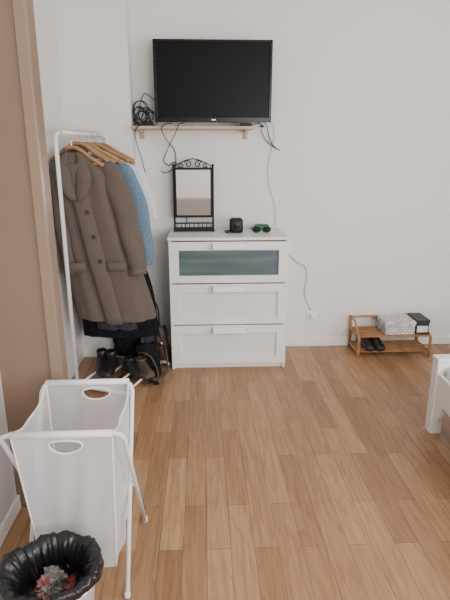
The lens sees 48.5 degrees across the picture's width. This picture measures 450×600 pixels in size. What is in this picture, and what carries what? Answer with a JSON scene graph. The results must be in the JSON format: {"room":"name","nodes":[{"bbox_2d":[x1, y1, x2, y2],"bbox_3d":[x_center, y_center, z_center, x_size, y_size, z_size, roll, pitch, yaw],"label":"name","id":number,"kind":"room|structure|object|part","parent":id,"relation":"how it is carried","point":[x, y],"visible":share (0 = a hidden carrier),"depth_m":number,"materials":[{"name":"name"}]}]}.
{"room":"bedroom","nodes":[
{"label":"bedroom","id":0,"kind":"room"},
{"bbox_2d":[0,375,16,523],"bbox_3d":[-0.957,0.131,-0.058,0.280,2.720,3.900,-1,16,-2],"label":"wall","id":1,"kind":"structure","parent":0,"point":[8,493],"depth_m":2.04,"materials":[{"name":"paint"}]},
{"bbox_2d":[0,495,20,546],"bbox_3d":[-0.812,1.394,0.355,0.014,0.065,3.785,-1,16,-2],"label":"baseboard","id":2,"kind":"structure","parent":1,"relation":"attached to","point":[15,507],"depth_m":2.05,"materials":[{"name":"white wood"}]},
{"bbox_2d":[0,0,68,506],"bbox_3d":[-0.838,-0.419,1.859,0.352,2.720,0.125,-1,16,-2],"label":"door","id":3,"kind":"structure","parent":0,"point":[24,353],"depth_m":1.87,"materials":[{"name":"beige paint"}]},
{"bbox_2d":[33,0,81,370],"bbox_3d":[-1.139,-0.672,2.742,0.170,2.720,1.775,-1,16,-2],"label":"wall","id":4,"kind":"structure","parent":0,"point":[44,17],"depth_m":3.13,"materials":[{"name":"paint"}]},
{"bbox_2d":[68,349,83,378],"bbox_3d":[-1.044,0.624,3.040,0.014,0.065,1.586,-1,16,-2],"label":"baseboard","id":5,"kind":"structure","parent":4,"relation":"attached to","point":[80,357],"depth_m":3.61,"materials":[{"name":"white wood"}]},
{"bbox_2d":[53,0,135,348],"bbox_3d":[-0.862,-0.898,3.533,0.455,2.720,0.155,-1,16,-2],"label":"wall","id":6,"kind":"structure","parent":0,"point":[93,36],"depth_m":3.28,"materials":[{"name":"white paint"}]},
{"bbox_2d":[83,348,113,356],"bbox_3d":[-0.852,0.401,3.818,0.469,0.065,0.014,-1,16,-2],"label":"baseboard","id":7,"kind":"structure","parent":6,"relation":"attached to","point":[87,352],"depth_m":3.80,"materials":[{"name":"white wood"}]},
{"bbox_2d":[134,122,145,171],"bbox_3d":[-0.564,-0.979,3.482,0.089,0.504,0.210,2,16,7],"label":"power cable","id":8,"kind":"object","parent":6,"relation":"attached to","point":[144,122],"visible":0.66,"depth_m":3.43,"materials":[{"name":"plastic"}]},
{"bbox_2d":[0,344,449,599],"bbox_3d":[0.959,1.194,1.349,4.200,0.100,6.050,-1,16,-2],"label":"floor","id":9,"kind":"structure","parent":0,"point":[320,475],"depth_m":2.33,"materials":[{"name":"brown wood"}]},
{"bbox_2d":[0,530,103,599],"bbox_3d":[-0.521,0.927,1.533,0.308,0.313,0.287,-1,16,-2],"label":"waste bin","id":10,"kind":"object","parent":9,"relation":"on","point":[65,564],"visible":1,"depth_m":1.54,"materials":[{"name":"plastic"}]},
{"bbox_2d":[0,378,147,598],"bbox_3d":[-0.518,0.668,1.821,0.404,0.651,0.398,-1,16,-2],"label":"laundry hamper","id":11,"kind":"object","parent":9,"relation":"on","point":[72,458],"visible":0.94,"depth_m":1.68,"materials":[{"name":"white fabric"}]},
{"bbox_3d":[-0.518,0.669,1.818,0.398,0.644,0.385,-1,16,-2],"label":"frame","id":12,"kind":"part","parent":11,"relation":"part of","materials":[{"name":"white metal"}]},
{"bbox_3d":[-0.518,0.667,1.824,0.358,0.644,0.385,-1,16,-2],"label":"frame","id":13,"kind":"part","parent":11,"relation":"part of","materials":[{"name":"white metal"}]},
{"bbox_3d":[-0.339,1.021,1.735,0.022,0.020,0.022,-1,16,-2],"label":"foot frame","id":14,"kind":"part","parent":11,"relation":"part of","materials":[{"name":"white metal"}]},
{"bbox_2d":[54,130,169,395],"bbox_3d":[-0.719,-0.248,3.252,0.499,1.611,0.561,5,17,18],"label":"clothes rack","id":15,"kind":"object","parent":9,"relation":"on","point":[59,132],"visible":0.52,"depth_m":3.06,"materials":[{"name":"white metal"}]},
{"bbox_3d":[-0.960,-0.210,3.076,0.025,1.587,0.064,5,17,18],"label":"post","id":16,"kind":"part","parent":15,"relation":"part of","materials":[{"name":"white metal"}]},
{"bbox_2d":[50,129,103,166],"bbox_3d":[-0.920,-0.909,2.998,0.431,0.218,0.021,5,17,18],"label":"clothes hanger","id":17,"kind":"object","parent":15,"relation":"hanging from","point":[70,147],"visible":0.77,"depth_m":2.97,"materials":[{"name":"brown wood"}]},
{"bbox_3d":[-0.920,-0.865,3.011,0.431,0.126,0.021,5,17,18],"label":"arm","id":18,"kind":"part","parent":17,"relation":"part of","materials":[{"name":"brown wood"}]},
{"bbox_2d":[49,148,156,324],"bbox_3d":[-0.757,-0.392,3.142,0.607,1.082,0.228,-1,16,-2],"label":"coat","id":19,"kind":"object","parent":17,"relation":"hanging from","point":[107,258],"visible":0.88,"depth_m":3.08,"materials":[{"name":"brown fabric"}]},
{"bbox_3d":[-0.880,-1.026,3.087,0.025,0.025,0.447,5,17,18],"label":"hanging rod","id":20,"kind":"part","parent":15,"relation":"part of","materials":[{"name":"white metal"}]},
{"bbox_2d":[67,130,108,161],"bbox_3d":[-0.900,-0.937,3.050,0.431,0.193,0.021,6,17,19],"label":"clothes hanger","id":21,"kind":"object","parent":15,"relation":"hanging from","point":[75,143],"visible":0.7,"depth_m":3.02,"materials":[{"name":"brown wood"}]},
{"bbox_3d":[-0.900,-0.905,3.059,0.431,0.126,0.021,6,17,19],"label":"arm","id":22,"kind":"part","parent":21,"relation":"part of","materials":[{"name":"brown wood"}]},
{"bbox_2d":[78,130,114,162],"bbox_3d":[-0.886,-0.944,3.092,0.451,0.203,0.021,5,17,16],"label":"clothes hanger","id":23,"kind":"object","parent":15,"relation":"hanging from","point":[110,159],"visible":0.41,"depth_m":3.06,"materials":[{"name":"brown wood"}]},
{"bbox_3d":[-0.886,-0.907,3.103,0.451,0.126,0.021,5,17,16],"label":"arm","id":24,"kind":"part","parent":23,"relation":"part of","materials":[{"name":"brown wood"}]},
{"bbox_2d":[83,130,118,162],"bbox_3d":[-0.873,-0.959,3.127,0.470,0.193,0.021,6,17,21],"label":"clothes hanger","id":25,"kind":"object","parent":15,"relation":"hanging from","point":[88,143],"visible":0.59,"depth_m":3.08,"materials":[{"name":"brown wood"}]},
{"bbox_3d":[-0.873,-0.927,3.136,0.470,0.126,0.021,6,17,21],"label":"arm","id":26,"kind":"part","parent":25,"relation":"part of","materials":[{"name":"brown wood"}]},
{"bbox_2d":[89,154,153,265],"bbox_3d":[-0.765,-0.576,3.246,0.583,0.713,0.096,-1,16,-2],"label":"denim jacket","id":27,"kind":"object","parent":25,"relation":"hanging from","point":[130,177],"visible":0.2,"depth_m":3.22,"materials":[{"name":"blue fabric"}]},
{"bbox_2d":[81,131,122,164],"bbox_3d":[-0.860,-0.963,3.165,0.470,0.208,0.021,6,17,19],"label":"clothes hanger","id":28,"kind":"object","parent":15,"relation":"hanging from","point":[120,162],"visible":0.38,"depth_m":3.12,"materials":[{"name":"brown wood"}]},
{"bbox_3d":[-0.800,-0.339,3.528,0.025,1.587,0.064,5,17,18],"label":"post","id":29,"kind":"part","parent":15,"relation":"part of","materials":[{"name":"white metal"}]},
{"bbox_2d":[96,348,118,378],"bbox_3d":[-0.824,0.425,3.430,0.166,0.126,0.268,-1,16,-2],"label":"boots","id":30,"kind":"object","parent":15,"relation":"on","point":[107,362],"visible":1,"depth_m":3.44,"materials":[{"name":"black leather"}]},
{"bbox_2d":[84,131,134,164],"bbox_3d":[-0.831,-0.986,3.247,0.530,0.209,0.021,5,17,15],"label":"clothes hanger","id":31,"kind":"object","parent":15,"relation":"hanging from","point":[86,150],"visible":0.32,"depth_m":3.21,"materials":[{"name":"brown wood"}]},
{"bbox_3d":[-0.831,-0.946,3.259,0.529,0.126,0.021,5,17,15],"label":"arm","id":32,"kind":"part","parent":31,"relation":"part of","materials":[{"name":"brown wood"}]},
{"bbox_2d":[90,131,129,161],"bbox_3d":[-0.846,-0.981,3.204,0.510,0.194,0.021,5,17,16],"label":"clothes hanger","id":33,"kind":"object","parent":15,"relation":"hanging from","point":[120,157],"visible":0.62,"depth_m":3.17,"materials":[{"name":"brown wood"}]},
{"bbox_3d":[-0.846,-0.949,3.214,0.510,0.126,0.021,5,17,16],"label":"arm","id":34,"kind":"part","parent":33,"relation":"part of","materials":[{"name":"brown wood"}]},
{"bbox_2d":[82,271,158,337],"bbox_3d":[-0.742,-0.332,3.400,0.541,1.236,0.063,-1,16,-2],"label":"dress","id":35,"kind":"object","parent":33,"relation":"hanging from","point":[148,328],"visible":0.21,"depth_m":3.53,"materials":[{"name":"fabric"}]},
{"bbox_2d":[88,132,133,160],"bbox_3d":[-0.818,-1.004,3.282,0.490,0.194,0.021,5,17,18],"label":"clothes hanger","id":36,"kind":"object","parent":15,"relation":"hanging from","point":[102,143],"visible":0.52,"depth_m":3.25,"materials":[{"name":"brown wood"}]},
{"bbox_3d":[-0.818,-0.971,3.291,0.490,0.126,0.021,5,17,18],"label":"arm","id":37,"kind":"part","parent":36,"relation":"part of","materials":[{"name":"brown wood"}]},
{"bbox_2d":[125,162,157,218],"bbox_3d":[-0.755,-0.628,3.380,0.598,0.696,0.065,-1,16,-2],"label":"shirt","id":38,"kind":"object","parent":36,"relation":"hanging from","point":[141,176],"visible":0.14,"depth_m":3.34,"materials":[{"name":"fabric"}]},
{"bbox_2d":[97,321,137,330],"bbox_3d":[-0.752,0.065,3.374,0.309,0.286,0.046,-1,16,-2],"label":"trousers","id":39,"kind":"object","parent":15,"relation":"hanging from","point":[129,326],"visible":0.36,"depth_m":3.39,"materials":[{"name":"fabric"}]},
{"bbox_3d":[-0.817,0.066,3.372,0.178,0.286,0.045,-1,16,-2],"label":"leg","id":40,"kind":"part","parent":39,"relation":"part of","materials":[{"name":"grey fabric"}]},
{"bbox_3d":[-0.687,0.065,3.377,0.179,0.286,0.045,-1,16,-2],"label":"leg","id":41,"kind":"part","parent":39,"relation":"part of","materials":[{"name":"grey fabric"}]},
{"bbox_2d":[113,338,139,356],"bbox_3d":[-0.688,0.241,3.660,0.281,0.346,0.136,-1,16,-2],"label":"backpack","id":42,"kind":"object","parent":15,"relation":"on","point":[123,346],"visible":0.26,"depth_m":3.65,"materials":[{"name":"fabric"}]},
{"bbox_2d":[122,355,154,379],"bbox_3d":[-0.573,0.452,3.391,0.150,0.096,0.284,-13,21,-39],"label":"shoes","id":43,"kind":"object","parent":15,"relation":"on","point":[139,368],"visible":1,"depth_m":3.37,"materials":[{"name":"black leather"}]},
{"bbox_2d":[117,336,161,385],"bbox_3d":[-0.596,0.384,3.459,0.304,0.293,0.394,-1,16,-2],"label":"backpack","id":44,"kind":"object","parent":9,"relation":"on","point":[147,346],"visible":0.7,"depth_m":3.49,"materials":[{"name":"fabric"}]},
{"bbox_2d":[154,303,170,377],"bbox_3d":[-0.463,0.266,3.575,0.130,0.459,0.406,-1,16,-2],"label":"handbag","id":45,"kind":"object","parent":9,"relation":"on","point":[163,347],"visible":0.69,"depth_m":3.65,"materials":[{"name":"leather"}]},
{"bbox_2d":[167,229,289,368],"bbox_3d":[0.019,-0.011,3.650,0.827,0.950,0.447,-1,16,-2],"label":"dresser","id":46,"kind":"object","parent":9,"relation":"on","point":[228,291],"visible":0.99,"depth_m":3.48,"materials":[{"name":"white paint"}]},
{"bbox_2d":[172,158,213,231],"bbox_3d":[-0.225,-0.751,3.580,0.298,0.510,0.114,-1,16,-2],"label":"mirror","id":47,"kind":"object","parent":46,"relation":"on","point":[193,188],"visible":1,"depth_m":3.58,"materials":[{"name":"black metal"}]},
{"bbox_3d":[-0.364,-0.730,3.585,0.013,0.437,0.013,-7,18,-24],"label":"frame","id":48,"kind":"part","parent":47,"relation":"part of","materials":[{"name":"black metal"}]},
{"bbox_3d":[-0.353,-0.766,3.575,0.014,0.342,0.020,-1,16,-2],"label":"glass frame","id":49,"kind":"part","parent":47,"relation":"part of","materials":[{"name":"black metal"}]},
{"bbox_3d":[-0.226,-0.928,3.535,0.270,0.016,0.020,-1,16,-2],"label":"glass frame","id":50,"kind":"part","parent":47,"relation":"part of","materials":[{"name":"black metal"}]},
{"bbox_3d":[-0.226,-0.768,3.581,0.248,0.326,0.006,-1,16,-2],"label":"glass","id":51,"kind":"part","parent":47,"relation":"part of","materials":[{"name":"mirror"}]},
{"bbox_3d":[-0.226,-0.607,3.627,0.270,0.016,0.020,-1,16,-2],"label":"glass frame","id":52,"kind":"part","parent":47,"relation":"part of","materials":[{"name":"black metal"}]},
{"bbox_2d":[174,227,213,230],"bbox_3d":[-0.225,-0.519,3.647,0.294,0.013,0.110,-1,16,-2],"label":"tray","id":53,"kind":"object","parent":47,"relation":"on","point":[175,228],"depth_m":3.61,"materials":[{"name":"black metal"}]},
{"bbox_3d":[-0.226,-0.560,3.640,0.278,0.010,0.010,-1,16,-2],"label":"rail","id":54,"kind":"part","parent":47,"relation":"part of","materials":[{"name":"black metal"}]},
{"bbox_3d":[-0.098,-0.769,3.586,0.014,0.342,0.020,-1,16,-2],"label":"glass frame","id":55,"kind":"part","parent":47,"relation":"part of","materials":[{"name":"black metal"}]},
{"bbox_3d":[-0.087,-0.733,3.597,0.013,0.437,0.013,6,17,19],"label":"frame","id":56,"kind":"part","parent":47,"relation":"part of","materials":[{"name":"black metal"}]},
{"bbox_3d":[0.027,0.203,3.535,0.679,0.058,0.028,-1,16,-2],"label":"drawer rail","id":57,"kind":"part","parent":46,"relation":"part of","materials":[{"name":"white paint"}]},
{"bbox_3d":[0.027,-0.084,3.453,0.679,0.058,0.028,-1,16,-2],"label":"drawer rail","id":58,"kind":"part","parent":46,"relation":"part of","materials":[{"name":"white paint"}]},
{"bbox_3d":[0.027,-0.366,3.372,0.679,0.058,0.028,-1,16,-2],"label":"drawer rail","id":59,"kind":"part","parent":46,"relation":"part of","materials":[{"name":"white paint"}]},
{"bbox_3d":[0.027,0.429,3.600,0.679,0.050,0.028,-1,16,-2],"label":"drawer rail","id":60,"kind":"part","parent":46,"relation":"part of","materials":[{"name":"white paint"}]},
{"bbox_3d":[0.027,0.142,3.518,0.679,0.050,0.028,-1,16,-2],"label":"drawer rail","id":61,"kind":"part","parent":46,"relation":"part of","materials":[{"name":"white paint"}]},
{"bbox_3d":[0.027,-0.145,3.435,0.679,0.050,0.028,-1,16,-2],"label":"drawer rail","id":62,"kind":"part","parent":46,"relation":"part of","materials":[{"name":"white paint"}]},
{"bbox_3d":[0.026,0.316,3.575,0.689,0.191,0.009,-1,16,-2],"label":"drawer panel","id":63,"kind":"part","parent":46,"relation":"part of","materials":[{"name":"white paint"}]},
{"bbox_3d":[0.026,0.029,3.493,0.689,0.191,0.009,-1,16,-2],"label":"drawer panel","id":64,"kind":"part","parent":46,"relation":"part of","materials":[{"name":"white paint"}]},
{"bbox_3d":[0.026,-0.256,3.412,0.689,0.185,0.009,-1,16,-2],"label":"drawer panel","id":65,"kind":"part","parent":46,"relation":"part of","materials":[{"name":"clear glass"}]},
{"bbox_3d":[0.028,0.195,3.502,0.224,0.007,0.033,-1,16,-2],"label":"drawer handle mount","id":66,"kind":"part","parent":46,"relation":"part of","materials":[{"name":"white metal"}]},
{"bbox_3d":[0.028,-0.374,3.339,0.224,0.007,0.033,-1,16,-2],"label":"drawer handle mount","id":67,"kind":"part","parent":46,"relation":"part of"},
{"bbox_3d":[0.028,-0.093,3.420,0.224,0.007,0.033,-1,16,-2],"label":"drawer handle mount","id":68,"kind":"part","parent":46,"relation":"part of","materials":[{"name":"white metal"}]},
{"bbox_2d":[224,217,242,232],"bbox_3d":[0.060,-0.539,3.578,0.132,0.101,0.163,-1,16,-2],"label":"speaker","id":69,"kind":"object","parent":46,"relation":"on","point":[235,223],"visible":1,"depth_m":3.51},
{"bbox_2d":[250,226,270,232],"bbox_3d":[0.254,-0.514,3.579,0.144,0.052,0.128,-1,16,-2],"label":"sunglasses","id":70,"kind":"object","parent":46,"relation":"on","point":[256,229],"visible":1,"depth_m":3.52,"materials":[{"name":"green plastic"}]},
{"bbox_2d":[254,224,268,229],"bbox_3d":[0.270,-0.536,3.678,0.104,0.042,0.056,-1,16,-2],"label":"case","id":71,"kind":"object","parent":46,"relation":"on","point":[260,225],"visible":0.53,"depth_m":3.66,"materials":[{"name":"plastic"}]},
{"bbox_2d":[348,315,431,357],"bbox_3d":[1.281,0.273,3.898,0.571,0.267,0.257,-1,16,-2],"label":"shoe rack","id":72,"kind":"object","parent":9,"relation":"on","point":[360,332],"visible":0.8,"depth_m":3.87,"materials":[{"name":"brown wood"}]},
{"bbox_3d":[1.001,0.246,4.000,0.021,0.262,0.022,-1,16,-2],"label":"post","id":73,"kind":"part","parent":72,"relation":"part of","materials":[{"name":"brown wood"}]},
{"bbox_3d":[1.006,0.370,3.913,0.020,0.019,0.235,-1,16,-2],"label":"rail","id":74,"kind":"part","parent":72,"relation":"part of","materials":[{"name":"brown wood"}]},
{"bbox_3d":[1.006,0.196,3.872,0.018,0.106,0.221,-1,16,-2],"label":"arm","id":75,"kind":"part","parent":72,"relation":"part of","materials":[{"name":"brown wood"}]},
{"bbox_3d":[1.011,0.351,3.793,0.021,0.173,0.037,-1,16,-2],"label":"post","id":76,"kind":"part","parent":72,"relation":"part of","materials":[{"name":"brown wood"}]},
{"bbox_3d":[1.276,0.151,3.985,0.551,0.070,0.018,-1,16,-2],"label":"rail","id":77,"kind":"part","parent":72,"relation":"part of","materials":[{"name":"brown wood"}]},
{"bbox_2d":[356,337,384,351],"bbox_3d":[1.139,0.312,3.893,0.178,0.096,0.237,-1,16,-2],"label":"shoes","id":78,"kind":"object","parent":72,"relation":"on","point":[369,344],"visible":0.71,"depth_m":3.83,"materials":[{"name":"black leather"}]},
{"bbox_2d":[377,315,415,334],"bbox_3d":[1.319,0.191,3.855,0.235,0.105,0.185,-1,16,-2],"label":"storage box","id":79,"kind":"object","parent":72,"relation":"on","point":[388,324],"visible":1,"depth_m":3.78,"materials":[{"name":"cardboard"}]},
{"bbox_3d":[1.319,0.157,3.846,0.235,0.035,0.185,-1,16,-2],"label":"lid","id":80,"kind":"part","parent":79,"relation":"part of","materials":[{"name":"cardboard"}]},
{"bbox_2d":[407,313,429,333],"bbox_3d":[1.496,0.180,3.879,0.106,0.112,0.188,-1,16,-2],"label":"shoe box","id":81,"kind":"object","parent":72,"relation":"on","point":[422,322],"visible":0.81,"depth_m":3.80,"materials":[{"name":"grey cardboard"}]},
{"bbox_3d":[1.496,0.139,3.867,0.106,0.025,0.188,-1,16,-2],"label":"lid","id":82,"kind":"part","parent":81,"relation":"part of","materials":[{"name":"grey cardboard"}]},
{"bbox_3d":[1.561,0.345,3.817,0.021,0.173,0.037,-1,16,-2],"label":"post","id":83,"kind":"part","parent":72,"relation":"part of","materials":[{"name":"brown wood"}]},
{"bbox_2d":[425,354,449,432],"bbox_3d":[1.631,0.778,1.814,0.936,0.445,2.014,-1,16,-2],"label":"bed","id":84,"kind":"object","parent":9,"relation":"on","point":[439,391],"visible":1,"depth_m":2.66,"materials":[{"name":"white paint"}]},
{"bbox_3d":[1.185,0.728,1.778,0.024,0.160,1.890,-1,16,-2],"label":"rail","id":85,"kind":"part","parent":84,"relation":"part of","materials":[{"name":"white paint"}]},
{"bbox_3d":[1.631,0.683,1.773,0.858,0.170,1.877,-1,16,-2],"label":"mattress","id":86,"kind":"part","parent":84,"relation":"part of","materials":[{"name":"white fabric"}]},
{"bbox_2d":[129,0,449,339],"bbox_3d":[0.832,-0.961,3.750,4.200,2.720,0.150,-1,16,-2],"label":"wall","id":87,"kind":"structure","parent":0,"point":[359,175],"depth_m":3.63,"materials":[{"name":"paint"}]},
{"bbox_2d":[161,123,175,172],"bbox_3d":[-0.402,-1.052,3.469,0.115,0.336,0.221,-1,16,-2],"label":"power cable","id":88,"kind":"object","parent":87,"relation":"attached to","point":[166,123],"visible":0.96,"depth_m":3.54,"materials":[{"name":"plastic"}]},
{"bbox_2d":[163,123,186,221],"bbox_3d":[-0.356,-0.881,3.521,0.162,0.693,0.215,-1,16,-2],"label":"power cable","id":89,"kind":"object","parent":87,"relation":"attached to","point":[179,123],"visible":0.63,"depth_m":3.52,"materials":[{"name":"rubber"}]},
{"bbox_2d":[132,126,253,138],"bbox_3d":[-0.218,-1.158,3.463,0.822,0.078,0.199,-1,16,-2],"label":"wall shelf","id":90,"kind":"object","parent":87,"relation":"attached to","point":[141,129],"depth_m":3.37,"materials":[{"name":"beige wood"}]},
{"bbox_2d":[132,93,157,125],"bbox_3d":[-0.532,-1.298,3.419,0.189,0.214,0.140,-1,16,-2],"label":"cable bundle","id":91,"kind":"object","parent":90,"relation":"on","point":[150,122],"visible":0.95,"depth_m":3.39,"materials":[{"name":"plastic"}]},
{"bbox_2d":[239,123,263,126],"bbox_3d":[0.187,-1.205,3.443,0.183,0.028,0.086,-3,16,-12],"label":"power adapter","id":92,"kind":"object","parent":90,"relation":"on","point":[240,124],"visible":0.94,"depth_m":3.40,"materials":[{"name":"black plastic"}]},
{"bbox_2d":[152,39,272,122],"bbox_3d":[-0.082,-1.474,3.399,0.787,0.510,0.160,-1,16,-2],"label":"television","id":93,"kind":"object","parent":87,"relation":"attached to","point":[196,80],"visible":1,"depth_m":3.33,"materials":[{"name":"plastic"}]},
{"bbox_2d":[267,122,275,225],"bbox_3d":[0.321,-0.922,3.631,0.126,0.772,0.040,-10,19,-32],"label":"cable","id":94,"kind":"object","parent":87,"relation":"attached to","point":[271,122],"visible":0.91,"depth_m":3.66,"materials":[{"name":"white plastic"}]},
{"bbox_2d":[168,336,449,347],"bbox_3d":[1.048,0.335,4.046,3.375,0.065,0.014,-1,16,-2],"label":"baseboard","id":95,"kind":"structure","parent":87,"relation":"attached to","point":[435,339],"depth_m":4.03,"materials":[{"name":"white wood"}]},
{"bbox_2d":[307,311,316,320],"bbox_3d":[0.691,0.130,3.954,0.080,0.080,0.046,-1,16,-2],"label":"power socket","id":96,"kind":"object","parent":87,"relation":"attached to","point":[311,315],"visible":1,"depth_m":3.96,"materials":[{"name":"white plastic"}]},
{"bbox_2d":[277,228,311,310],"bbox_3d":[0.534,-0.229,3.850,0.307,0.662,0.045,-3,16,-9],"label":"cable","id":97,"kind":"object","parent":96,"relation":"attached to","point":[277,228],"visible":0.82,"depth_m":3.87,"materials":[{"name":"white plastic"}]}
]}

